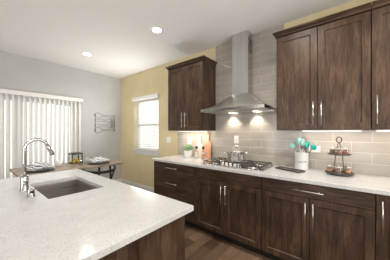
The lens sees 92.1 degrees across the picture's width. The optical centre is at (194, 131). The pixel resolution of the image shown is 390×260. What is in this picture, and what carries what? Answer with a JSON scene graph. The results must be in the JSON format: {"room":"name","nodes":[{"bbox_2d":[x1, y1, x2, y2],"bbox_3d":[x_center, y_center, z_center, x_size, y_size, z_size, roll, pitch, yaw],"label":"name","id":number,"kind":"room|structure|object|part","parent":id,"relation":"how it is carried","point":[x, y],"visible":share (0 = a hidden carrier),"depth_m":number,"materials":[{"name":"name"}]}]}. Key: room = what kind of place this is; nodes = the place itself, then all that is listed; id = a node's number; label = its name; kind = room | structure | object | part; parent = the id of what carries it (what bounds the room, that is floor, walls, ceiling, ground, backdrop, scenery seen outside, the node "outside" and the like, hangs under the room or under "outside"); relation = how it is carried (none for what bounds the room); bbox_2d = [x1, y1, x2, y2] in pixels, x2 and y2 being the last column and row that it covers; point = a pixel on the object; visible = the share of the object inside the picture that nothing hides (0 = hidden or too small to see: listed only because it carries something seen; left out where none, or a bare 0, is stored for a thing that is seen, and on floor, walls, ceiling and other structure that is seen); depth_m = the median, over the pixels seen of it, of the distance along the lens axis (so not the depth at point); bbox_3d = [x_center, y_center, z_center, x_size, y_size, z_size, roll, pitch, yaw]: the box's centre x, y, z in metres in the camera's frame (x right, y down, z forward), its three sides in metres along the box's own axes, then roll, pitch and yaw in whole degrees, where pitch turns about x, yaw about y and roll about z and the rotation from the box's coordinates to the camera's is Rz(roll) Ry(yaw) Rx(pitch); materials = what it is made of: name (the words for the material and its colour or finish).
{"room":"kitchen","nodes":[
{"label":"kitchen","id":0,"kind":"room"},
{"bbox_2d":[0,50,120,179],"bbox_3d":[-3.873,-0.021,2.651,0.150,2.743,5.960,0,0,39],"label":"wall","id":1,"kind":"structure","parent":0,"point":[100,93],"depth_m":4.24,"materials":[{"name":"grey paint"}]},
{"bbox_2d":[0,89,82,178],"bbox_3d":[-3.125,0.299,3.359,0.125,2.042,2.022,0,0,39],"label":"vertical blind","id":2,"kind":"object","parent":1,"relation":"attached to","point":[3,92],"visible":0.69,"depth_m":3.49,"materials":[{"name":"white fabric"}]},
{"bbox_2d":[5,94,77,167],"bbox_3d":[-3.219,0.335,3.446,0.110,2.030,1.880,0,0,39],"label":"door","id":3,"kind":"structure","parent":1,"relation":"in","point":[5,94],"depth_m":3.79,"materials":[{"name":"white paint"}]},
{"bbox_3d":[-3.460,0.340,3.095,0.035,1.940,0.930,0,0,39],"label":"sash","id":4,"kind":"part","parent":3,"relation":"part of","materials":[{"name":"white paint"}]},
{"bbox_2d":[94,113,114,132],"bbox_3d":[-2.197,-0.220,4.595,0.016,0.481,0.507,0,0,39],"label":"wall art","id":5,"kind":"object","parent":1,"relation":"attached to","point":[95,113],"visible":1,"depth_m":4.52,"materials":[{"name":"grey metal"}]},
{"bbox_2d":[0,0,353,78],"bbox_3d":[-0.965,-1.453,0.400,7.504,0.120,6.110,0,0,39],"label":"ceiling","id":6,"kind":"structure","parent":0,"point":[119,37],"depth_m":2.44,"materials":[{"name":"paint"}]},
{"bbox_2d":[81,52,92,55],"bbox_3d":[-1.928,-1.389,3.357,0.184,0.006,0.184,0,0,39],"label":"recessed light","id":7,"kind":"object","parent":6,"relation":"in","point":[83,53],"visible":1,"depth_m":3.34,"materials":[{"name":"white paint"}]},
{"bbox_2d":[150,26,163,33],"bbox_3d":[-0.518,-1.389,2.567,0.184,0.006,0.184,0,0,39],"label":"recessed light","id":8,"kind":"object","parent":6,"relation":"in","point":[155,29],"visible":1,"depth_m":2.55,"materials":[{"name":"white paint"}]},
{"bbox_2d":[185,224,271,259],"bbox_3d":[-0.965,1.400,0.400,7.504,0.100,6.110,0,0,39],"label":"floor","id":9,"kind":"structure","parent":0,"point":[199,244],"depth_m":2.16,"materials":[{"name":"brown wood"}]},
{"bbox_2d":[9,160,123,177],"bbox_3d":[-2.182,0.971,3.342,0.805,0.762,1.510,0,0,39],"label":"dining table","id":10,"kind":"object","parent":9,"relation":"on","point":[18,172],"visible":0.37,"depth_m":3.21,"materials":[{"name":"brown wood"}]},
{"bbox_2d":[27,168,54,173],"bbox_3d":[-2.360,0.587,2.856,0.384,0.005,0.384,0,0,39],"label":"placemat","id":11,"kind":"object","parent":10,"relation":"on","point":[51,169],"visible":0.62,"depth_m":2.79,"materials":[{"name":"grey fabric"}]},
{"bbox_2d":[28,168,50,171],"bbox_3d":[-2.360,0.574,2.856,0.270,0.021,0.270,0,0,39],"label":"plate","id":12,"kind":"object","parent":11,"relation":"on","point":[45,168],"visible":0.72,"depth_m":2.83,"materials":[{"name":"grey ceramic"}]},
{"bbox_2d":[27,162,54,169],"bbox_3d":[-2.360,0.495,2.856,0.254,0.099,0.334,0,0,39],"label":"napkin","id":13,"kind":"object","parent":12,"relation":"on","point":[37,165],"visible":0.93,"depth_m":2.80,"materials":[{"name":"white fabric"}]},
{"bbox_2d":[56,160,64,165],"bbox_3d":[-2.343,0.544,3.265,0.114,0.090,0.092,0,0,-18],"label":"cup","id":14,"kind":"object","parent":10,"relation":"on","point":[58,163],"visible":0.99,"depth_m":3.23,"materials":[{"name":"white ceramic"}]},
{"bbox_2d":[68,152,82,163],"bbox_3d":[-2.252,0.491,3.546,0.190,0.197,0.180,0,0,39],"label":"lantern","id":15,"kind":"object","parent":10,"relation":"on","point":[73,153],"visible":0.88,"depth_m":3.51,"materials":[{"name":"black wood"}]},
{"bbox_2d":[84,156,88,162],"bbox_3d":[-2.077,0.526,3.604,0.092,0.127,0.092,0,0,39],"label":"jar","id":16,"kind":"object","parent":10,"relation":"on","point":[86,158],"visible":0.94,"depth_m":3.57,"materials":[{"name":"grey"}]},
{"bbox_2d":[88,162,109,164],"bbox_3d":[-1.807,0.587,3.541,0.384,0.005,0.384,0,0,39],"label":"placemat","id":17,"kind":"object","parent":10,"relation":"on","point":[105,162],"visible":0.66,"depth_m":3.49,"materials":[{"name":"grey fabric"}]},
{"bbox_3d":[-1.807,0.574,3.541,0.270,0.021,0.270,0,0,39],"label":"plate","id":18,"kind":"object","parent":17,"relation":"on","visible":0},
{"bbox_2d":[88,156,108,162],"bbox_3d":[-1.807,0.497,3.541,0.254,0.095,0.334,0,0,39],"label":"napkin","id":19,"kind":"object","parent":18,"relation":"on","point":[100,158],"visible":1,"depth_m":3.47,"materials":[{"name":"white fabric"}]},
{"bbox_2d":[82,165,115,178],"bbox_3d":[-1.647,0.974,3.225,0.518,0.757,0.546,0,0,39],"label":"dining chair","id":20,"kind":"object","parent":9,"relation":"on","point":[114,166],"visible":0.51,"depth_m":3.05,"materials":[{"name":"black paint"}]},
{"bbox_3d":[-1.544,0.635,3.142,0.253,0.080,0.546,0,0,39],"label":"rail","id":21,"kind":"part","parent":20,"relation":"part of","materials":[{"name":"black metal"}]},
{"bbox_2d":[98,215,184,259],"bbox_3d":[-1.025,0.908,1.273,1.705,0.881,1.034,0,0,39],"label":"kitchen island","id":22,"kind":"object","parent":9,"relation":"on","point":[167,242],"visible":0.07,"depth_m":0.96,"materials":[{"name":"brown wood"}]},
{"bbox_2d":[0,169,193,259],"bbox_3d":[-1.041,0.452,1.255,1.783,0.032,1.085,0,0,39],"label":"island countertop","id":23,"kind":"structure","parent":22,"relation":"on","point":[93,224],"depth_m":0.96,"materials":[{"name":"white stone"}]},
{"bbox_2d":[26,187,35,197],"bbox_3d":[-1.102,0.407,1.265,0.048,0.058,0.048,0,0,39],"label":"air gap cap","id":24,"kind":"object","parent":23,"relation":"on","point":[30,191],"visible":1,"depth_m":1.25,"materials":[{"name":"silver metal"}]},
{"bbox_2d":[19,138,54,191],"bbox_3d":[-1.198,0.241,1.439,0.091,0.389,0.213,0,0,39],"label":"faucet","id":25,"kind":"object","parent":23,"relation":"on","point":[24,179],"visible":0.94,"depth_m":1.39,"materials":[{"name":"silver metal"}]},
{"bbox_3d":[-1.231,0.350,1.359,0.043,0.072,0.041,0,0,39],"label":"lever","id":26,"kind":"part","parent":25,"relation":"part of","materials":[{"name":"silver metal"}]},
{"bbox_2d":[34,179,96,198],"bbox_3d":[-1.062,0.579,1.542,0.604,0.222,0.384,0,0,39],"label":"sink","id":27,"kind":"object","parent":23,"relation":"in","point":[53,190],"visible":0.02,"depth_m":1.75,"materials":[{"name":"metal"}]},
{"bbox_2d":[154,161,198,228],"bbox_3d":[-0.157,0.908,3.045,0.869,0.881,0.656,0,0,39],"label":"base cabinet","id":28,"kind":"object","parent":9,"relation":"on","point":[174,181],"visible":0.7,"depth_m":2.75,"materials":[{"name":"brown wood"}]},
{"bbox_3d":[-0.333,1.085,2.826,0.864,0.321,0.020,0,0,39],"label":"drawer","id":29,"kind":"part","parent":28,"relation":"part of","materials":[{"name":"brown wood"}]},
{"bbox_3d":[-0.333,0.773,2.826,0.864,0.293,0.020,0,0,39],"label":"drawer","id":30,"kind":"part","parent":28,"relation":"part of","materials":[{"name":"brown wood"}]},
{"bbox_3d":[-0.333,0.547,2.826,0.864,0.150,0.020,0,0,39],"label":"drawer","id":31,"kind":"part","parent":28,"relation":"part of","materials":[{"name":"brown wood"}]},
{"bbox_2d":[152,155,389,195],"bbox_3d":[0.839,0.451,2.251,3.462,0.033,0.644,0,0,39],"label":"countertop","id":32,"kind":"structure","parent":28,"relation":"on","point":[374,184],"depth_m":1.83,"materials":[{"name":"white stone"}]},
{"bbox_2d":[181,144,193,157],"bbox_3d":[-0.121,0.321,3.230,0.212,0.225,0.200,0,0,-37],"label":"potted herb","id":33,"kind":"object","parent":32,"relation":"on","point":[187,153],"visible":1,"depth_m":3.19,"materials":[{"name":"white ceramic"}]},
{"bbox_2d":[184,150,191,157],"bbox_3d":[-0.121,0.378,3.233,0.152,0.112,0.152,0,0,39],"label":"pot","id":34,"kind":"object","parent":33,"relation":"attached to","point":[187,153],"depth_m":3.18,"materials":[{"name":"white ceramic"}]},
{"bbox_2d":[196,135,203,157],"bbox_3d":[0.082,0.239,3.235,0.150,0.392,0.062,0,0,39],"label":"cutting board","id":35,"kind":"object","parent":32,"relation":"on","point":[199,144],"visible":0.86,"depth_m":3.22,"materials":[{"name":"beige wood"}]},
{"bbox_2d":[203,132,211,158],"bbox_3d":[0.211,0.215,3.127,0.145,0.440,0.068,0,0,39],"label":"cutting board","id":36,"kind":"object","parent":32,"relation":"on","point":[207,144],"visible":0.89,"depth_m":3.11,"materials":[{"name":"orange wood"}]},
{"bbox_2d":[201,157,274,171],"bbox_3d":[0.552,0.411,2.485,0.827,0.046,0.470,0,0,39],"label":"cooktop","id":37,"kind":"object","parent":32,"relation":"in","point":[250,165],"visible":0.94,"depth_m":2.37,"materials":[{"name":"metal"}]},
{"bbox_2d":[224,146,247,161],"bbox_3d":[0.558,0.285,2.538,0.284,0.205,0.260,0,0,39],"label":"pot","id":38,"kind":"object","parent":37,"relation":"on","point":[233,155],"visible":1,"depth_m":2.44,"materials":[{"name":"silver metal"}]},
{"bbox_3d":[0.558,0.244,2.538,0.260,0.022,0.260,0,0,39],"label":"lid","id":39,"kind":"part","parent":38,"relation":"part of","materials":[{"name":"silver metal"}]},
{"bbox_2d":[275,166,305,172],"bbox_3d":[1.074,0.426,2.134,0.128,0.014,0.300,0,0,-28],"label":"tray","id":40,"kind":"object","parent":32,"relation":"on","point":[280,167],"visible":1,"depth_m":2.13,"materials":[{"name":"metal"}]},
{"bbox_2d":[294,152,308,169],"bbox_3d":[1.245,0.339,2.198,0.146,0.190,0.146,0,0,39],"label":"utensil crock","id":41,"kind":"object","parent":32,"relation":"on","point":[301,159],"visible":0.99,"depth_m":2.14,"materials":[{"name":"white ceramic"}]},
{"bbox_2d":[296,138,300,152],"bbox_3d":[1.225,0.245,2.181,0.118,0.354,0.029,0,0,-27],"label":"spatula","id":42,"kind":"object","parent":41,"relation":"in","point":[298,140],"visible":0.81,"depth_m":2.17,"materials":[{"name":"teal plastic"}]},
{"bbox_2d":[304,141,309,152],"bbox_3d":[1.284,0.266,2.213,0.152,0.312,0.021,0,0,-17],"label":"spatula","id":43,"kind":"object","parent":41,"relation":"in","point":[307,143],"visible":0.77,"depth_m":2.22,"materials":[{"name":"teal plastic"}]},
{"bbox_2d":[308,145,316,154],"bbox_3d":[1.302,0.283,2.177,0.189,0.280,0.031,0,0,12],"label":"spoon","id":44,"kind":"object","parent":41,"relation":"in","point":[313,147],"visible":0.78,"depth_m":2.16,"materials":[{"name":"teal plastic"}]},
{"bbox_2d":[325,137,354,175],"bbox_3d":[1.475,0.240,1.926,0.244,0.388,0.244,0,0,39],"label":"tiered stand","id":45,"kind":"object","parent":32,"relation":"on","point":[343,173],"visible":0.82,"depth_m":1.91,"materials":[{"name":"grey metal"}]},
{"bbox_2d":[327,164,334,172],"bbox_3d":[1.398,0.371,1.940,0.067,0.086,0.067,0,0,39],"label":"jar","id":46,"kind":"object","parent":45,"relation":"on","point":[330,169],"visible":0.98,"depth_m":1.92,"materials":[{"name":"clear glass"}]},
{"bbox_2d":[329,146,335,153],"bbox_3d":[1.419,0.188,1.939,0.061,0.080,0.061,0,0,39],"label":"jar","id":47,"kind":"object","parent":45,"relation":"on","point":[332,151],"visible":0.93,"depth_m":1.93,"materials":[{"name":"clear glass"}]},
{"bbox_2d":[334,165,342,173],"bbox_3d":[1.424,0.371,1.866,0.067,0.086,0.067,0,0,39],"label":"jar","id":48,"kind":"object","parent":45,"relation":"on","point":[338,170],"visible":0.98,"depth_m":1.85,"materials":[{"name":"clear glass"}]},
{"bbox_2d":[336,147,342,153],"bbox_3d":[1.443,0.188,1.879,0.061,0.080,0.061,0,0,39],"label":"jar","id":49,"kind":"object","parent":45,"relation":"on","point":[337,151],"visible":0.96,"depth_m":1.87,"materials":[{"name":"clear glass"}]},
{"bbox_2d":[327,153,351,155],"bbox_3d":[1.475,0.228,1.926,0.200,0.013,0.200,0,0,39],"label":"tray","id":50,"kind":"object","parent":45,"relation":"on","point":[335,154],"depth_m":1.88,"materials":[{"name":"metal"}]},
{"bbox_2d":[325,170,354,175],"bbox_3d":[1.475,0.415,1.926,0.244,0.014,0.244,0,0,39],"label":"tray","id":51,"kind":"object","parent":45,"relation":"on","point":[343,173],"depth_m":1.88,"materials":[{"name":"metal"}]},
{"bbox_2d":[343,147,349,154],"bbox_3d":[1.504,0.188,1.877,0.061,0.080,0.061,0,0,39],"label":"jar","id":52,"kind":"object","parent":45,"relation":"on","point":[345,152],"visible":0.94,"depth_m":1.86,"materials":[{"name":"clear glass"}]},
{"bbox_2d":[344,165,351,173],"bbox_3d":[1.509,0.371,1.855,0.067,0.086,0.067,0,0,39],"label":"jar","id":53,"kind":"object","parent":45,"relation":"on","point":[348,171],"visible":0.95,"depth_m":1.84,"materials":[{"name":"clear glass"}]},
{"bbox_2d":[195,167,263,255],"bbox_3d":[0.532,0.908,2.489,0.898,0.881,0.656,0,0,39],"label":"base cabinet","id":54,"kind":"object","parent":9,"relation":"on","point":[228,205],"visible":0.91,"depth_m":2.22,"materials":[{"name":"brown wood"}]},
{"bbox_3d":[0.181,0.926,2.411,0.444,0.640,0.020,0,0,39],"label":"door","id":55,"kind":"part","parent":54,"relation":"part of","materials":[{"name":"brown wood"}]},
{"bbox_3d":[0.530,0.926,2.129,0.444,0.640,0.020,0,0,39],"label":"door","id":56,"kind":"part","parent":54,"relation":"part of","materials":[{"name":"brown wood"}]},
{"bbox_2d":[262,177,374,259],"bbox_3d":[1.222,0.908,1.933,0.869,0.881,0.656,0,0,39],"label":"base cabinet","id":57,"kind":"object","parent":9,"relation":"on","point":[301,221],"visible":0.96,"depth_m":1.67,"materials":[{"name":"brown wood"}]},
{"bbox_3d":[0.876,0.926,1.850,0.430,0.640,0.020,0,0,39],"label":"door","id":58,"kind":"part","parent":57,"relation":"part of","materials":[{"name":"brown wood"}]},
{"bbox_3d":[1.004,0.766,1.711,0.010,0.250,0.037,0,0,39],"label":"handle","id":59,"kind":"part","parent":57,"relation":"part of","materials":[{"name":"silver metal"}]},
{"bbox_3d":[1.016,0.538,1.701,0.245,0.010,0.037,0,0,39],"label":"handle","id":60,"kind":"part","parent":57,"relation":"part of","materials":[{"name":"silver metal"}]},
{"bbox_3d":[1.050,0.766,1.673,0.010,0.250,0.037,0,0,39],"label":"handle","id":61,"kind":"part","parent":57,"relation":"part of","materials":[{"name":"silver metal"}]},
{"bbox_3d":[1.045,0.536,1.714,0.864,0.128,0.020,0,0,39],"label":"drawer","id":62,"kind":"part","parent":57,"relation":"part of","materials":[{"name":"brown wood"}]},
{"bbox_3d":[1.214,0.926,1.577,0.430,0.640,0.020,0,0,39],"label":"door","id":63,"kind":"part","parent":57,"relation":"part of","materials":[{"name":"brown wood"}]},
{"bbox_2d":[375,194,389,259],"bbox_3d":[1.863,0.908,1.415,0.777,0.881,0.656,0,0,39],"label":"base cabinet","id":64,"kind":"object","parent":9,"relation":"on","point":[382,202],"visible":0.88,"depth_m":1.41,"materials":[{"name":"brown wood"}]},
{"bbox_3d":[1.393,0.637,1.396,0.010,0.245,0.037,0,0,39],"label":"handle","id":65,"kind":"part","parent":64,"relation":"part of","materials":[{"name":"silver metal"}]},
{"bbox_2d":[121,0,374,187],"bbox_3d":[0.907,-0.021,2.719,7.504,2.743,0.150,0,0,39],"label":"wall","id":66,"kind":"structure","parent":0,"point":[136,168],"depth_m":4.17,"materials":[{"name":"yellow paint"}]},
{"bbox_2d":[121,179,153,192],"bbox_3d":[-1.113,1.285,4.244,2.144,0.130,0.014,0,0,39],"label":"baseboard","id":67,"kind":"structure","parent":66,"relation":"attached to","point":[140,186],"depth_m":4.40,"materials":[{"name":"white paint"}]},
{"bbox_2d":[133,149,158,156],"bbox_3d":[-1.105,0.470,4.255,0.925,0.100,0.105,0,0,39],"label":"trim","id":68,"kind":"structure","parent":66,"relation":"attached to","point":[142,152],"depth_m":4.21,"materials":[{"name":"white paint"}]},
{"bbox_2d":[137,98,157,148],"bbox_3d":[-1.050,-0.165,4.324,0.865,1.170,0.050,0,0,39],"label":"window","id":69,"kind":"structure","parent":66,"relation":"in","point":[155,99],"depth_m":4.55,"materials":[{"name":"white paint"}]},
{"bbox_2d":[132,93,158,150],"bbox_3d":[-1.129,-0.203,4.226,0.934,1.215,0.062,0,0,39],"label":"horizontal blind","id":70,"kind":"object","parent":69,"relation":"attached to","point":[152,96],"visible":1,"depth_m":4.20,"materials":[{"name":"white paint"}]},
{"bbox_3d":[-1.366,-0.170,4.389,0.003,1.120,0.003,0,0,39],"label":"ladder cord","id":71,"kind":"part","parent":70,"relation":"part of","materials":[{"name":"white paint"}]},
{"bbox_3d":[-1.128,0.385,4.227,0.845,0.040,0.046,0,0,39],"label":"rail","id":72,"kind":"part","parent":70,"relation":"part of","materials":[{"name":"white paint"}]},
{"bbox_2d":[165,55,216,130],"bbox_3d":[-0.079,-0.575,3.162,0.835,1.106,0.376,0,0,39],"label":"upper cabinet","id":73,"kind":"object","parent":66,"relation":"attached to","point":[192,82],"visible":1,"depth_m":2.99,"materials":[{"name":"brown wood"}]},
{"bbox_3d":[-0.317,-0.547,3.173,0.378,1.042,0.020,0,0,39],"label":"door","id":74,"kind":"part","parent":73,"relation":"part of","materials":[{"name":"brown wood"}]},
{"bbox_3d":[-0.078,-1.104,3.163,0.835,0.048,0.372,0,0,39],"label":"crown moulding","id":75,"kind":"part","parent":73,"relation":"part of","materials":[{"name":"brown wood"}]},
{"bbox_3d":[-0.018,-0.547,2.932,0.378,1.042,0.020,0,0,39],"label":"door","id":76,"kind":"part","parent":73,"relation":"part of","materials":[{"name":"brown wood"}]},
{"bbox_2d":[234,136,238,143],"bbox_3d":[0.623,0.115,2.834,0.072,0.116,0.009,0,0,39],"label":"outlet","id":77,"kind":"object","parent":66,"relation":"attached to","point":[236,138],"visible":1,"depth_m":2.83,"materials":[{"name":"white plastic"}]},
{"bbox_2d":[201,30,276,114],"bbox_3d":[0.578,-0.834,2.555,0.888,1.117,0.498,0,0,39],"label":"range hood","id":78,"kind":"object","parent":66,"relation":"attached to","point":[242,99],"visible":0.98,"depth_m":2.60,"materials":[{"name":"metal"}]},
{"bbox_2d":[178,24,389,176],"bbox_3d":[1.023,-0.471,2.523,3.477,1.843,0.009,0,0,39],"label":"backsplash","id":79,"kind":"structure","parent":66,"relation":"attached to","point":[258,134],"depth_m":2.54,"materials":[{"name":"grey tile"}]},
{"bbox_2d":[309,146,319,152],"bbox_3d":[1.401,0.200,2.205,0.116,0.075,0.009,0,0,39],"label":"outlet","id":80,"kind":"object","parent":66,"relation":"attached to","point":[318,147],"visible":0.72,"depth_m":2.19,"materials":[{"name":"white plastic"}]},
{"bbox_2d":[272,2,370,130],"bbox_3d":[1.321,-0.568,2.032,0.828,1.121,0.376,0,0,39],"label":"upper cabinet","id":81,"kind":"object","parent":66,"relation":"attached to","point":[324,63],"depth_m":1.86,"materials":[{"name":"brown wood"}]},
{"bbox_3d":[1.092,-0.547,2.036,0.392,1.042,0.020,0,0,39],"label":"door","id":82,"kind":"part","parent":81,"relation":"part of","materials":[{"name":"brown wood"}]},
{"bbox_3d":[1.322,-1.104,2.033,0.828,0.048,0.372,0,0,39],"label":"crown moulding","id":83,"kind":"part","parent":81,"relation":"part of","materials":[{"name":"brown wood"}]},
{"bbox_3d":[1.427,-0.014,1.990,0.520,0.014,0.050,0,0,39],"label":"light strip","id":84,"kind":"part","parent":81,"relation":"part of","materials":[{"name":"white plastic"}]},
{"bbox_3d":[1.401,-0.547,1.787,0.392,1.042,0.020,0,0,39],"label":"door","id":85,"kind":"part","parent":81,"relation":"part of","materials":[{"name":"brown wood"}]},
{"bbox_2d":[371,0,389,129],"bbox_3d":[1.964,-0.575,1.514,0.814,1.106,0.376,0,0,39],"label":"upper cabinet","id":86,"kind":"object","parent":66,"relation":"attached to","point":[380,9],"visible":0.82,"depth_m":1.62,"materials":[{"name":"brown wood"}]},
{"bbox_3d":[1.566,-0.193,1.617,0.010,0.245,0.037,0,0,39],"label":"handle","id":87,"kind":"part","parent":86,"relation":"part of","materials":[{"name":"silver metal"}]},
{"bbox_3d":[1.964,-1.104,1.514,0.814,0.048,0.372,0,0,39],"label":"crown moulding","id":88,"kind":"part","parent":86,"relation":"part of","materials":[{"name":"brown wood"}]}
]}

